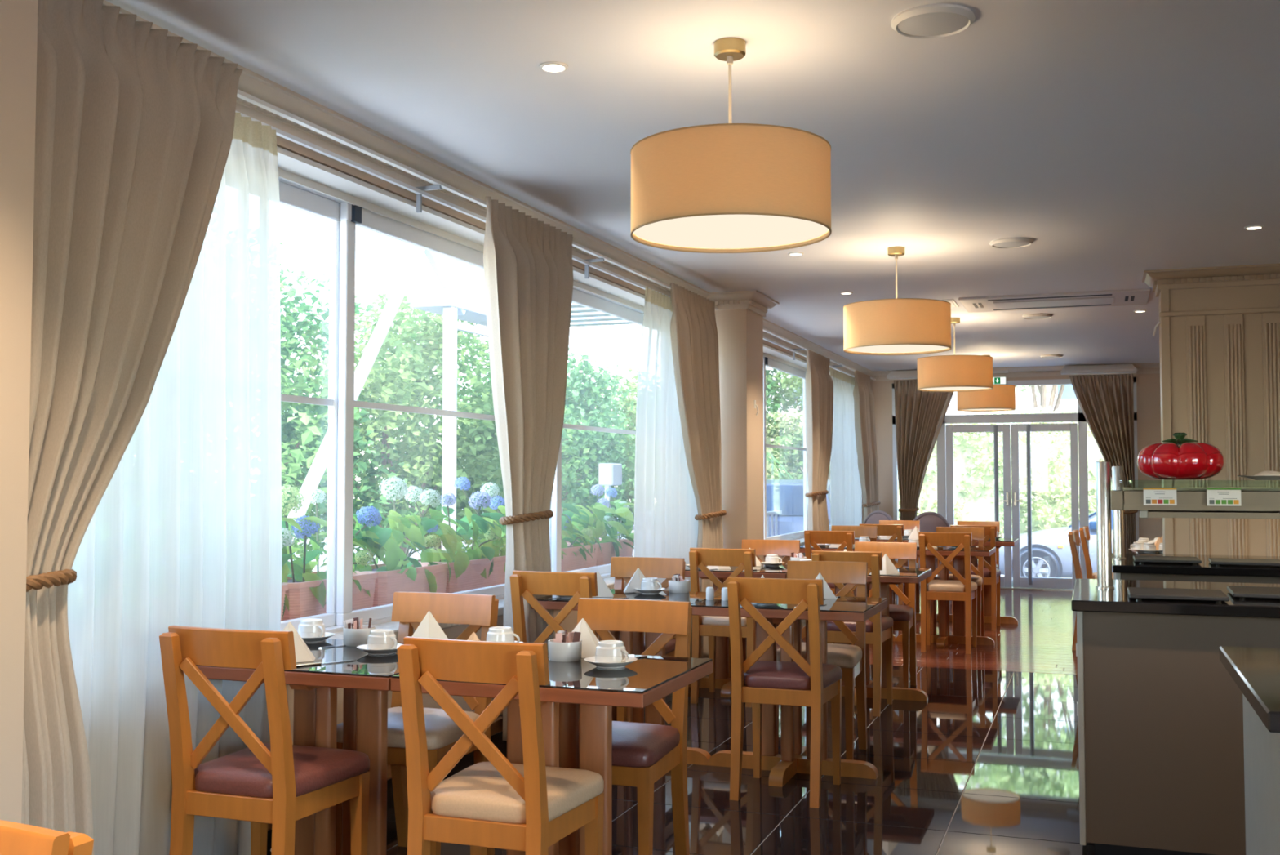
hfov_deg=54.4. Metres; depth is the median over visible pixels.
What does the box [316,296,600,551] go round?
tree
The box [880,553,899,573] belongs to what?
napkin
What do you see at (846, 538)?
dining chair
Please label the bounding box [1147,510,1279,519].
lamp
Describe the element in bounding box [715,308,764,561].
pillar
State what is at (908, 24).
grille
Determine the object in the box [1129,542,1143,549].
cup
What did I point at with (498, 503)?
hydrangea
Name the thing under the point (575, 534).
hydrangea
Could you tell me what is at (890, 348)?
diffuser
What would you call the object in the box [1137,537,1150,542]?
cup
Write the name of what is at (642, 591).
saucer
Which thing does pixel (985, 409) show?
diffuser
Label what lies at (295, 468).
tree
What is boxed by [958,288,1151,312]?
air conditioner
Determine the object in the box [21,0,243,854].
curtain
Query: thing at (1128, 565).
countertop
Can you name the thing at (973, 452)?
trees
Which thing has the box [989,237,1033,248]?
ceiling speaker
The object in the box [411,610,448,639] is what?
napkin
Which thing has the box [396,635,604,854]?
dining chair
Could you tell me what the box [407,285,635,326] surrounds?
awning
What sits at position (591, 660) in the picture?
saucer
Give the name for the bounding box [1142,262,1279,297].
trim
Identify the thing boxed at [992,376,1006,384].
exit sign
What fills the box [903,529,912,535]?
cup
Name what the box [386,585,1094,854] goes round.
floor
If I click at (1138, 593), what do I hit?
serving tray
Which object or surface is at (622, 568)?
dining chair
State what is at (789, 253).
recessed light
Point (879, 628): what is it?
dining chair
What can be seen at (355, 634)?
sugar bowl
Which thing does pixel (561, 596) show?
saucer
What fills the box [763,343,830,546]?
window
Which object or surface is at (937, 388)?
diffuser
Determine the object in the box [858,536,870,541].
cup
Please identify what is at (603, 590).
napkin
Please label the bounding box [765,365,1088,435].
building
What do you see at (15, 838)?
dining chair
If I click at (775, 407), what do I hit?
tree
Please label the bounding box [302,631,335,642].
saucer
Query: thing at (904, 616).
dining chair
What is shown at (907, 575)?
dining table
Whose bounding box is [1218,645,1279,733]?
countertop
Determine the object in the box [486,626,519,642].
cup
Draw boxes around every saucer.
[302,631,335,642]
[356,643,403,654]
[556,595,573,598]
[584,655,637,668]
[634,587,666,593]
[755,602,776,604]
[760,561,784,566]
[817,543,829,546]
[1128,548,1142,551]
[1138,549,1158,552]
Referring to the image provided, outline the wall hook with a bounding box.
[754,400,759,415]
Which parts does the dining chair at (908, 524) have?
rail, leg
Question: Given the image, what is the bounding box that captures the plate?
[1236,475,1279,479]
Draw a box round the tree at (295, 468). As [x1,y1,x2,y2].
[280,278,359,574]
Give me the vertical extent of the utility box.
0.740 m
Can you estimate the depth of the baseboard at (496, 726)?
5.49 m
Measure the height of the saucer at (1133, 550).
0.022 m
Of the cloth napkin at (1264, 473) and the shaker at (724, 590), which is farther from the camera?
the shaker at (724, 590)
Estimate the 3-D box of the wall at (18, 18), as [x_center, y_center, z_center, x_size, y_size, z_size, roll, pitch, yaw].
[-1.780,0.084,2.281,0.390,2.620,1.265,-1,-3,20]
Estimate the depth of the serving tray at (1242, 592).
4.20 m
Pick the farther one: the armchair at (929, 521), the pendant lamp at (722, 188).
the armchair at (929, 521)
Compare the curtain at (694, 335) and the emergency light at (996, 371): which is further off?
the emergency light at (996, 371)
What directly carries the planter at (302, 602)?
on the wall
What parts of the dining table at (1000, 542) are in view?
glass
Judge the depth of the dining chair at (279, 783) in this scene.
3.37 m
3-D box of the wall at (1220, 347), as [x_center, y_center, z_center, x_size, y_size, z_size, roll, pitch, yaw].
[4.853,0.299,7.503,3.240,2.620,0.342,-1,-3,20]
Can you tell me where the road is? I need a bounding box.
[288,511,1071,586]
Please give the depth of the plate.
4.32 m
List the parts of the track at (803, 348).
rail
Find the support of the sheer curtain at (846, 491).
hanging from the track at (803, 348)
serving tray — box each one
[1127,586,1229,602]
[1133,555,1201,564]
[1208,557,1279,565]
[1226,585,1279,598]
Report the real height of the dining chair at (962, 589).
0.897 m
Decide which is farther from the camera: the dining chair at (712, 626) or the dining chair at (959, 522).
the dining chair at (959, 522)
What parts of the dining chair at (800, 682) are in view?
leg, leg, rail, seat frame, seat, leg, leg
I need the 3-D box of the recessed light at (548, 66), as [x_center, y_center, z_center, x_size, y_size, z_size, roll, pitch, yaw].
[-0.276,-1.153,3.985,0.092,0.008,0.092,-1,-3,20]
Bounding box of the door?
[892,377,1138,591]
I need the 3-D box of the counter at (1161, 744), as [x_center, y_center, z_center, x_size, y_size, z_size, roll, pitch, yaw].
[3.230,1.032,3.947,3.470,0.863,0.875,-1,-3,20]
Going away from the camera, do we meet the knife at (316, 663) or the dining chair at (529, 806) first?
the dining chair at (529, 806)
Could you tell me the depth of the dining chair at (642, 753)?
4.03 m
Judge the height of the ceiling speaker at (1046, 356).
0.026 m
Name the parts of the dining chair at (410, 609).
leg, leg, seat, seat frame, leg, rail, leg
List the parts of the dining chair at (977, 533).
leg, leg, seat, rail, leg, leg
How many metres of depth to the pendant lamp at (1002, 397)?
13.06 m
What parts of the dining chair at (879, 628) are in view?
leg, rail, seat frame, seat, leg, leg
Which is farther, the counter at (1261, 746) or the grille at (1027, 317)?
the grille at (1027, 317)
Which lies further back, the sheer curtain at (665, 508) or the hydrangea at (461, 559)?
the sheer curtain at (665, 508)
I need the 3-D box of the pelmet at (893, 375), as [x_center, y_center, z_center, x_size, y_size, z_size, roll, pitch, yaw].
[3.427,-0.645,15.066,0.840,0.090,0.220,-1,-3,20]
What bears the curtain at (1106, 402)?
hanging from the pelmet at (1110, 368)
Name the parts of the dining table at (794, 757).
glass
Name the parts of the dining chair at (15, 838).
leg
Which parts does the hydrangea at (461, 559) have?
stem, stem, stem, stem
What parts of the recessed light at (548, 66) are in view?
bulb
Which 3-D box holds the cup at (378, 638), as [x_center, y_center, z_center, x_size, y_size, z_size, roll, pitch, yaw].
[-0.809,0.670,3.925,0.101,0.062,0.092,0,-2,-2]
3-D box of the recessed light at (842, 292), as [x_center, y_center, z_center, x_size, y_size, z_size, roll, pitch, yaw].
[1.464,-0.953,8.828,0.092,0.008,0.092,-1,-3,20]
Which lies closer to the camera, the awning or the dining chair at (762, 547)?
the dining chair at (762, 547)
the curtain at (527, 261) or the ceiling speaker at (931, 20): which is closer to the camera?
the ceiling speaker at (931, 20)
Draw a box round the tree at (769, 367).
[768,367,799,391]
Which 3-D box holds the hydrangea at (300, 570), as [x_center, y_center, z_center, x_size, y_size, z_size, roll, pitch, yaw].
[-1.372,0.514,5.330,0.366,0.551,0.868,0,-2,12]
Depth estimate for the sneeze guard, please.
6.22 m
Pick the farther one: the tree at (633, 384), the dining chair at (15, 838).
the tree at (633, 384)
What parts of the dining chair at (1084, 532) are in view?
leg, rail, seat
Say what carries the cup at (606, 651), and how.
on the saucer at (591, 660)
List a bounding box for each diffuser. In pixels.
[633,214,828,248]
[846,344,948,352]
[920,386,987,390]
[964,408,1008,410]
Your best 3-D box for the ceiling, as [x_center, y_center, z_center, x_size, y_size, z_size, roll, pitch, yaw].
[2.440,-1.261,5.713,6.900,0.350,19.100,-1,-3,20]
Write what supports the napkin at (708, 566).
on the dining table at (722, 682)
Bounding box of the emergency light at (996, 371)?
[992,369,1008,373]
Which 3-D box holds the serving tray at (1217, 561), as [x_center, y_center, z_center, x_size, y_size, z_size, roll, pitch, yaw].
[2.840,0.629,5.798,0.340,0.020,0.280,-1,-3,22]
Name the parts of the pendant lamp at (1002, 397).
lamp shade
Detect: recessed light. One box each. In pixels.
[539,61,568,72]
[787,252,804,255]
[840,291,853,294]
[1133,310,1146,312]
[1244,225,1263,229]
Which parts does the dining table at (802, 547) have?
glass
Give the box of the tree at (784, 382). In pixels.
[765,369,803,437]
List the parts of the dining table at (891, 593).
glass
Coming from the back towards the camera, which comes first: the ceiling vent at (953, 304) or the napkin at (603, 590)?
the ceiling vent at (953, 304)
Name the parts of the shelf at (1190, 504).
post, rail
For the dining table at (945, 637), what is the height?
0.751 m
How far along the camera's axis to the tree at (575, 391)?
17.86 m
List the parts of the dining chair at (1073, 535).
rail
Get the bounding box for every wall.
[0,0,38,822]
[275,134,863,744]
[870,373,1162,540]
[1152,284,1279,555]
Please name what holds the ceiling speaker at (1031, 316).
attached to the ceiling
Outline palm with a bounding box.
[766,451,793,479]
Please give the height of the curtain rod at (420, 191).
0.122 m
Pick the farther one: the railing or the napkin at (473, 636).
the railing
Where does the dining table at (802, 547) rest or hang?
on the floor
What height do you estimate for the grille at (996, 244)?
0.012 m
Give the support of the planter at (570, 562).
on the wall
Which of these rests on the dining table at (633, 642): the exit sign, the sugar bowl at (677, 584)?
the sugar bowl at (677, 584)
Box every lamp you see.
[630,37,831,253]
[843,246,951,355]
[916,317,992,391]
[956,355,1015,411]
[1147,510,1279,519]
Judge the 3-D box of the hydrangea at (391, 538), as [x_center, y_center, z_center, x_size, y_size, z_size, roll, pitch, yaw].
[-1.143,0.532,5.936,0.385,0.599,0.785,-1,-3,29]
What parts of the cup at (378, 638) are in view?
handle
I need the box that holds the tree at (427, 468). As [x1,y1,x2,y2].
[280,288,506,562]
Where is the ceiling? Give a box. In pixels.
[105,0,1279,371]
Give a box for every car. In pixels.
[766,479,830,536]
[999,509,1113,577]
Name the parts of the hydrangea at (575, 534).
stem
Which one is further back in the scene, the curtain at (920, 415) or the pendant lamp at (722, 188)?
the curtain at (920, 415)
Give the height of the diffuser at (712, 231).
0.001 m
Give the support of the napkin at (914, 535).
on the dining table at (891, 593)
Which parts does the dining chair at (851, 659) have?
leg, seat, rail, leg, seat frame, leg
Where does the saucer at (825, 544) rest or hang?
on the dining table at (802, 547)
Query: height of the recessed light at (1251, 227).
0.008 m
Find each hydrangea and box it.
[281,484,386,618]
[281,517,302,610]
[352,475,457,592]
[404,485,506,578]
[453,476,570,571]
[561,502,601,559]
[567,484,634,556]
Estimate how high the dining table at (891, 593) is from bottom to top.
0.751 m
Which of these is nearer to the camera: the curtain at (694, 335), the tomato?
the tomato
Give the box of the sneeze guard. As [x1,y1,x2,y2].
[1111,466,1279,559]
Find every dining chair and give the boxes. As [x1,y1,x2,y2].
[0,819,93,854]
[159,624,369,854]
[335,591,498,854]
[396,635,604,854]
[510,569,626,721]
[577,597,692,854]
[598,556,685,656]
[688,547,755,706]
[727,576,842,808]
[728,538,799,677]
[776,560,867,759]
[804,529,854,644]
[811,550,893,716]
[831,525,877,597]
[854,541,916,687]
[859,523,908,605]
[879,520,919,613]
[918,531,977,653]
[935,526,984,635]
[950,524,1000,630]
[957,520,999,568]
[1067,529,1082,649]
[1079,525,1113,579]
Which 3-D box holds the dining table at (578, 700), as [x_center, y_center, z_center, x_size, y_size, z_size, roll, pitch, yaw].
[-0.237,1.075,3.623,0.760,0.751,0.630,-1,-3,20]
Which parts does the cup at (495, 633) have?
handle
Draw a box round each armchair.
[863,510,897,600]
[908,511,951,604]
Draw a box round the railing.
[617,510,782,538]
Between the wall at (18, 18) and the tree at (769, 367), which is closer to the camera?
the wall at (18, 18)
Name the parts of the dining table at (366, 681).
glass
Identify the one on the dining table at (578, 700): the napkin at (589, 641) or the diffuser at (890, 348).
the napkin at (589, 641)
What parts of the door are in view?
handle, handle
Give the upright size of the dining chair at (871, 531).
0.897 m
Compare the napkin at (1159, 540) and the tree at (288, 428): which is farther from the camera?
the tree at (288, 428)
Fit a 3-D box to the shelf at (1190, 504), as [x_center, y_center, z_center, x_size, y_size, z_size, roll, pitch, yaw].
[3.154,0.336,4.064,3.137,0.464,0.460,-1,-3,20]
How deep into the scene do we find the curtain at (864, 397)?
14.32 m
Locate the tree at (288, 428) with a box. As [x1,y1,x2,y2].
[280,242,441,564]
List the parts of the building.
pane, pane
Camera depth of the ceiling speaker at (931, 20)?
3.54 m
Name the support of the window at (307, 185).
in the wall at (570, 622)
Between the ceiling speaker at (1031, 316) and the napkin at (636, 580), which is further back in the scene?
the ceiling speaker at (1031, 316)
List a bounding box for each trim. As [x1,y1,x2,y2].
[102,0,872,375]
[869,362,1159,381]
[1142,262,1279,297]
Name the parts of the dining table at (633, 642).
glass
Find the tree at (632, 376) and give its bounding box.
[596,376,637,515]
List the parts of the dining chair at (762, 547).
leg, rail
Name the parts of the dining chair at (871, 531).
rail, leg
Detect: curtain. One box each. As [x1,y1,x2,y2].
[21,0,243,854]
[67,112,281,854]
[483,195,573,740]
[634,287,708,657]
[670,282,726,657]
[804,349,833,559]
[829,367,862,530]
[853,370,880,524]
[893,379,953,531]
[1069,373,1137,553]
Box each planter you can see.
[280,583,288,621]
[281,570,378,620]
[355,561,450,606]
[417,555,506,592]
[561,542,599,571]
[565,537,634,565]
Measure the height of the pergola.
4.950 m
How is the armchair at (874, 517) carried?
on the floor
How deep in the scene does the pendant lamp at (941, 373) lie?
9.97 m
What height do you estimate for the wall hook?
0.112 m
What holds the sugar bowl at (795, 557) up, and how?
on the dining table at (722, 682)
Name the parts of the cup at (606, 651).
handle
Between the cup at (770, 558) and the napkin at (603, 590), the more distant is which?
the cup at (770, 558)
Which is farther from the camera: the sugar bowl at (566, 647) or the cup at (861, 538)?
the cup at (861, 538)
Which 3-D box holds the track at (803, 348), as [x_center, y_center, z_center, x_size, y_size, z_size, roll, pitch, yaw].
[1.748,-0.653,12.335,0.140,0.122,6.300,-1,-3,20]
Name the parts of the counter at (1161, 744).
panel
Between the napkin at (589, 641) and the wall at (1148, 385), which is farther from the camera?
the wall at (1148, 385)
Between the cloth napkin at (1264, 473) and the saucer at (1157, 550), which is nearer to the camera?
the cloth napkin at (1264, 473)
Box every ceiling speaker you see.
[890,4,975,38]
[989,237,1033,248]
[1022,313,1053,319]
[1040,354,1063,358]
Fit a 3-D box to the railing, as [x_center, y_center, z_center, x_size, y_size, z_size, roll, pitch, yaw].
[0.735,1.607,12.879,0.060,1.350,6.000,-1,-3,20]
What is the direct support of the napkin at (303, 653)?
on the dining table at (366, 681)
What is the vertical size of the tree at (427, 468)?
3.941 m
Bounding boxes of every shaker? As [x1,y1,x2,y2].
[706,586,714,599]
[721,586,728,600]
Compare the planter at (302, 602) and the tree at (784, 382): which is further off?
the tree at (784, 382)
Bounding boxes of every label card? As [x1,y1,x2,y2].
[1143,487,1177,505]
[1206,488,1241,506]
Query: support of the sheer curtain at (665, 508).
hanging from the curtain rod at (420, 191)
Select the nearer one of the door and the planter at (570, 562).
the planter at (570, 562)
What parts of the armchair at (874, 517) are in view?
backrest, frame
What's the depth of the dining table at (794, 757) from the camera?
5.48 m
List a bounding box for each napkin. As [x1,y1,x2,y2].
[283,622,315,662]
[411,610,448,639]
[466,631,479,640]
[572,617,599,657]
[592,571,613,596]
[623,567,644,592]
[706,565,731,568]
[749,547,762,566]
[815,573,836,599]
[829,543,846,547]
[878,535,892,537]
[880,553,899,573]
[907,526,919,538]
[1154,536,1162,552]
[1254,471,1279,475]
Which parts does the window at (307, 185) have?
sash, sash, sill, sash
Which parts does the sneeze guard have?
post, rail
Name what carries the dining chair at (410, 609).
on the floor
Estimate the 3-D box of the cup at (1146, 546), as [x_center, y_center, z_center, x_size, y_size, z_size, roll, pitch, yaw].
[3.792,0.891,9.269,0.092,0.062,0.101,-1,-2,16]
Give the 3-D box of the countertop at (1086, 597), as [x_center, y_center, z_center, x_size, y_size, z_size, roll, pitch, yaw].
[3.222,0.582,3.958,3.480,0.036,0.955,-1,-3,20]
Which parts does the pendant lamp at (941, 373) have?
cord, lamp shade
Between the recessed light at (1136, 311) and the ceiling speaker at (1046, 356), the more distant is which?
the ceiling speaker at (1046, 356)
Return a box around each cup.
[297,618,325,637]
[367,628,397,648]
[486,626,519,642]
[595,640,628,662]
[640,577,662,590]
[764,554,782,563]
[799,558,812,560]
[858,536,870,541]
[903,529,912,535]
[908,538,919,546]
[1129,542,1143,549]
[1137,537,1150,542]
[1142,542,1155,550]
[1158,542,1163,550]
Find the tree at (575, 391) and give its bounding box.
[459,347,635,556]
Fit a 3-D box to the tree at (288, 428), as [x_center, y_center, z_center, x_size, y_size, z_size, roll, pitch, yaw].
[-4.072,0.096,12.512,4.221,4.361,3.836,0,-2,-1]
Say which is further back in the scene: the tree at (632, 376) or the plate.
the tree at (632, 376)
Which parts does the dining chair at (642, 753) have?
leg, rail, leg, seat frame, seat, leg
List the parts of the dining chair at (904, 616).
rail, seat, seat frame, leg, leg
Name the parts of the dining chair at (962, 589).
leg, leg, rail, seat frame, seat, leg, leg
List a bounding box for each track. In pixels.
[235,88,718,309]
[763,328,875,380]
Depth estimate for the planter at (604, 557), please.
8.25 m
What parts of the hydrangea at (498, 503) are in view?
stem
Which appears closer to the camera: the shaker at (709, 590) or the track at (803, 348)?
the shaker at (709, 590)
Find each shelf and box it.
[1095,461,1279,588]
[1119,480,1279,483]
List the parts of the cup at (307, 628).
handle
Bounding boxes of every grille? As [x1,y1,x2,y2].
[897,12,968,35]
[993,241,1030,247]
[1026,315,1048,319]
[1042,355,1059,358]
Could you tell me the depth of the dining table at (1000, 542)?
11.24 m
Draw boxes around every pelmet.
[886,369,917,379]
[1060,364,1137,374]
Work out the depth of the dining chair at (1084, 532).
10.29 m
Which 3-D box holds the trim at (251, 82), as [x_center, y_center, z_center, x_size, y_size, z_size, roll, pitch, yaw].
[0.505,-0.916,8.431,0.490,0.115,14.700,-1,-3,20]
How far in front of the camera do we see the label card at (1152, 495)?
4.46 m
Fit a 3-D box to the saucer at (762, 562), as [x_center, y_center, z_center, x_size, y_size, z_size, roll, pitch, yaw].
[0.833,0.862,7.843,0.156,0.022,0.156,-1,-3,20]
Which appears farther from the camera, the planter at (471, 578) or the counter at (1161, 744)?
the planter at (471, 578)
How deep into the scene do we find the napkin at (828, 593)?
5.70 m
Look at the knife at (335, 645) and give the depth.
4.06 m
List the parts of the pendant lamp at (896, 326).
cord, lamp shade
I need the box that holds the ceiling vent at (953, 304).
[941,299,959,306]
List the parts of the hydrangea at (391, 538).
stem, stem, stem, stem, stem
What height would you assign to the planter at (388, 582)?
0.200 m
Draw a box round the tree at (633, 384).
[561,358,639,540]
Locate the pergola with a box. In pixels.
[287,245,488,550]
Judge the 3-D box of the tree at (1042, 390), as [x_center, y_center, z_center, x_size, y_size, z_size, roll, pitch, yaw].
[10.038,-1.198,30.979,5.101,8.458,5.270,1,-3,-28]
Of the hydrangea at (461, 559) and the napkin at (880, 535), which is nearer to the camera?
the hydrangea at (461, 559)
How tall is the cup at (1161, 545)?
0.062 m
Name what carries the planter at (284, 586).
on the wall
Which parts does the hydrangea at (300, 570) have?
stem, stem, stem, stem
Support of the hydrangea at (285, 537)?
in the planter at (284, 586)
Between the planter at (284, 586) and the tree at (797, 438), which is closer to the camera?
the planter at (284, 586)
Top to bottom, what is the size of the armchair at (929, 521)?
0.960 m
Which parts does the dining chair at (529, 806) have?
leg, rail, leg, seat frame, seat, leg, leg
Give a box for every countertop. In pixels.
[1071,578,1279,617]
[1111,552,1279,576]
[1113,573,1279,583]
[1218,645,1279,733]
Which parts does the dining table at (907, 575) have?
glass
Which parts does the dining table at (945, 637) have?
glass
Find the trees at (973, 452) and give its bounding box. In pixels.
[765,405,1111,537]
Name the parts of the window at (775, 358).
sash, sill, sash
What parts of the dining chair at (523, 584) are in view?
leg, rail, leg, leg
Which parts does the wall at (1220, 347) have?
frieze rail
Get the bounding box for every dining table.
[195,638,404,854]
[390,649,712,854]
[531,588,721,764]
[684,564,786,697]
[690,595,888,786]
[800,543,896,640]
[835,567,931,705]
[854,537,920,620]
[895,545,995,647]
[936,537,1018,625]
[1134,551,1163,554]
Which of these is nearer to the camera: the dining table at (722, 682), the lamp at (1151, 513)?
the lamp at (1151, 513)
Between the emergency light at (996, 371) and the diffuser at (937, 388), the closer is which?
the diffuser at (937, 388)
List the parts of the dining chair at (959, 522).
rail, leg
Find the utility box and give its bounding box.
[598,462,622,535]
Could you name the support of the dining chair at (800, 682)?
on the floor
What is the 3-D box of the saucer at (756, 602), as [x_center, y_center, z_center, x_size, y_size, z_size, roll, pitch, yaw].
[0.556,0.763,5.455,0.156,0.022,0.156,-1,-3,20]
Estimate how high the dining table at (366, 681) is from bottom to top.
0.751 m
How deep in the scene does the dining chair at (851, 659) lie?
5.97 m
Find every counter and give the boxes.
[1075,611,1279,854]
[1242,693,1279,854]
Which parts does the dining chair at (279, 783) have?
leg, rail, leg, seat frame, leg, seat, leg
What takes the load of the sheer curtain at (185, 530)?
hanging from the curtain rod at (420, 191)
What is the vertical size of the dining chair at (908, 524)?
0.897 m
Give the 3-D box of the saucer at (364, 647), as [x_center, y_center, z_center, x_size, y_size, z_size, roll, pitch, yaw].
[-0.814,0.700,3.924,0.156,0.022,0.156,-1,-3,20]
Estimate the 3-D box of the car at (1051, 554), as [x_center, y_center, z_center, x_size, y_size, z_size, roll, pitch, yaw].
[7.720,1.861,19.692,4.360,1.475,1.796,-1,-3,20]
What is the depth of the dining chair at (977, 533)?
10.30 m
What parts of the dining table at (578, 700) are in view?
glass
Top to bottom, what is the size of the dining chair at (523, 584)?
0.897 m
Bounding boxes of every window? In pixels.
[276,146,644,639]
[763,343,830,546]
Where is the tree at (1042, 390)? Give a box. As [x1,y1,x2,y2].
[1015,384,1065,433]
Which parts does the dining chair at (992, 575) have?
leg, rail, seat, seat frame, leg, leg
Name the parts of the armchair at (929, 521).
seat, frame, backrest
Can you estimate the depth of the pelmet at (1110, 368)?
14.31 m
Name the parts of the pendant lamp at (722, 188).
cord, lamp shade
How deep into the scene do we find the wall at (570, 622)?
5.27 m
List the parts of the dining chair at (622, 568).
leg, seat, rail, seat frame, leg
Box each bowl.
[342,617,375,646]
[547,629,582,662]
[668,573,689,593]
[790,551,806,560]
[1137,453,1224,479]
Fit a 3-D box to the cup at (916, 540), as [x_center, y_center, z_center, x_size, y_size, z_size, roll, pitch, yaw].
[2.163,0.913,9.808,0.101,0.062,0.092,0,-2,-8]
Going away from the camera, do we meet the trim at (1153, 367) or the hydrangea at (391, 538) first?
the hydrangea at (391, 538)
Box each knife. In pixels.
[296,659,355,666]
[318,644,346,648]
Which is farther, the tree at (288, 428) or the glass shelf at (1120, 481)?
the tree at (288, 428)
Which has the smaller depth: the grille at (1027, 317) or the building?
the grille at (1027, 317)
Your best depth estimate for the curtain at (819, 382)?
11.72 m
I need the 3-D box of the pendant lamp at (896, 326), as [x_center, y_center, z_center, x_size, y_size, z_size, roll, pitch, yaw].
[1.466,-0.734,7.113,0.602,0.587,0.602,-1,-3,20]
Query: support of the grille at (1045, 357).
attached to the ceiling speaker at (1046, 356)
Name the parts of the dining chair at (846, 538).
leg, rail, seat, leg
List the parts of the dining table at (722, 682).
glass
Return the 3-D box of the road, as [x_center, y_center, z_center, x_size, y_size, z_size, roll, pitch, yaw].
[13.028,3.207,35.542,60.000,0.020,44.100,-1,-3,20]
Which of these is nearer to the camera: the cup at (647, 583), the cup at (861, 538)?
the cup at (647, 583)
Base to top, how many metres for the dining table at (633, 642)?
0.751 m
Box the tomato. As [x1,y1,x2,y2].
[1137,432,1224,479]
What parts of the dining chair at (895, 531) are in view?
rail, leg, leg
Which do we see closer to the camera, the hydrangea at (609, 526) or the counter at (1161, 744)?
the counter at (1161, 744)
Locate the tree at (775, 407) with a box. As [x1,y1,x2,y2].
[765,368,796,435]
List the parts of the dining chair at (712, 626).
leg, leg, rail, seat frame, seat, leg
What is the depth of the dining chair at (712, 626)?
7.23 m
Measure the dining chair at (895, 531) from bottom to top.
0.897 m
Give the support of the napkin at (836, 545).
on the dining table at (802, 547)
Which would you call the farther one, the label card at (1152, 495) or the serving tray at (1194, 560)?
the serving tray at (1194, 560)
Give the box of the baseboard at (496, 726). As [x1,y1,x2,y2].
[266,624,778,854]
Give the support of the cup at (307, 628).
on the saucer at (316, 639)
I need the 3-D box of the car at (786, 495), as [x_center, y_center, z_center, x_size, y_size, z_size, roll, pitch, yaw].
[2.515,1.566,18.623,1.796,1.575,3.960,-1,-3,20]
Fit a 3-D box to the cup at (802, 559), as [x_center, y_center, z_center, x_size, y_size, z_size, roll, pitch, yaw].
[0.984,0.813,7.381,0.092,0.062,0.101,0,-2,8]
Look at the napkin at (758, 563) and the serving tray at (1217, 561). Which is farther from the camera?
the napkin at (758, 563)
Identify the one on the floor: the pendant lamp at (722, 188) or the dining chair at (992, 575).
the dining chair at (992, 575)
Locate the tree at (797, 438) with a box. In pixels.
[766,425,830,479]
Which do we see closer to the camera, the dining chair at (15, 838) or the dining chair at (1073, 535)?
the dining chair at (15, 838)

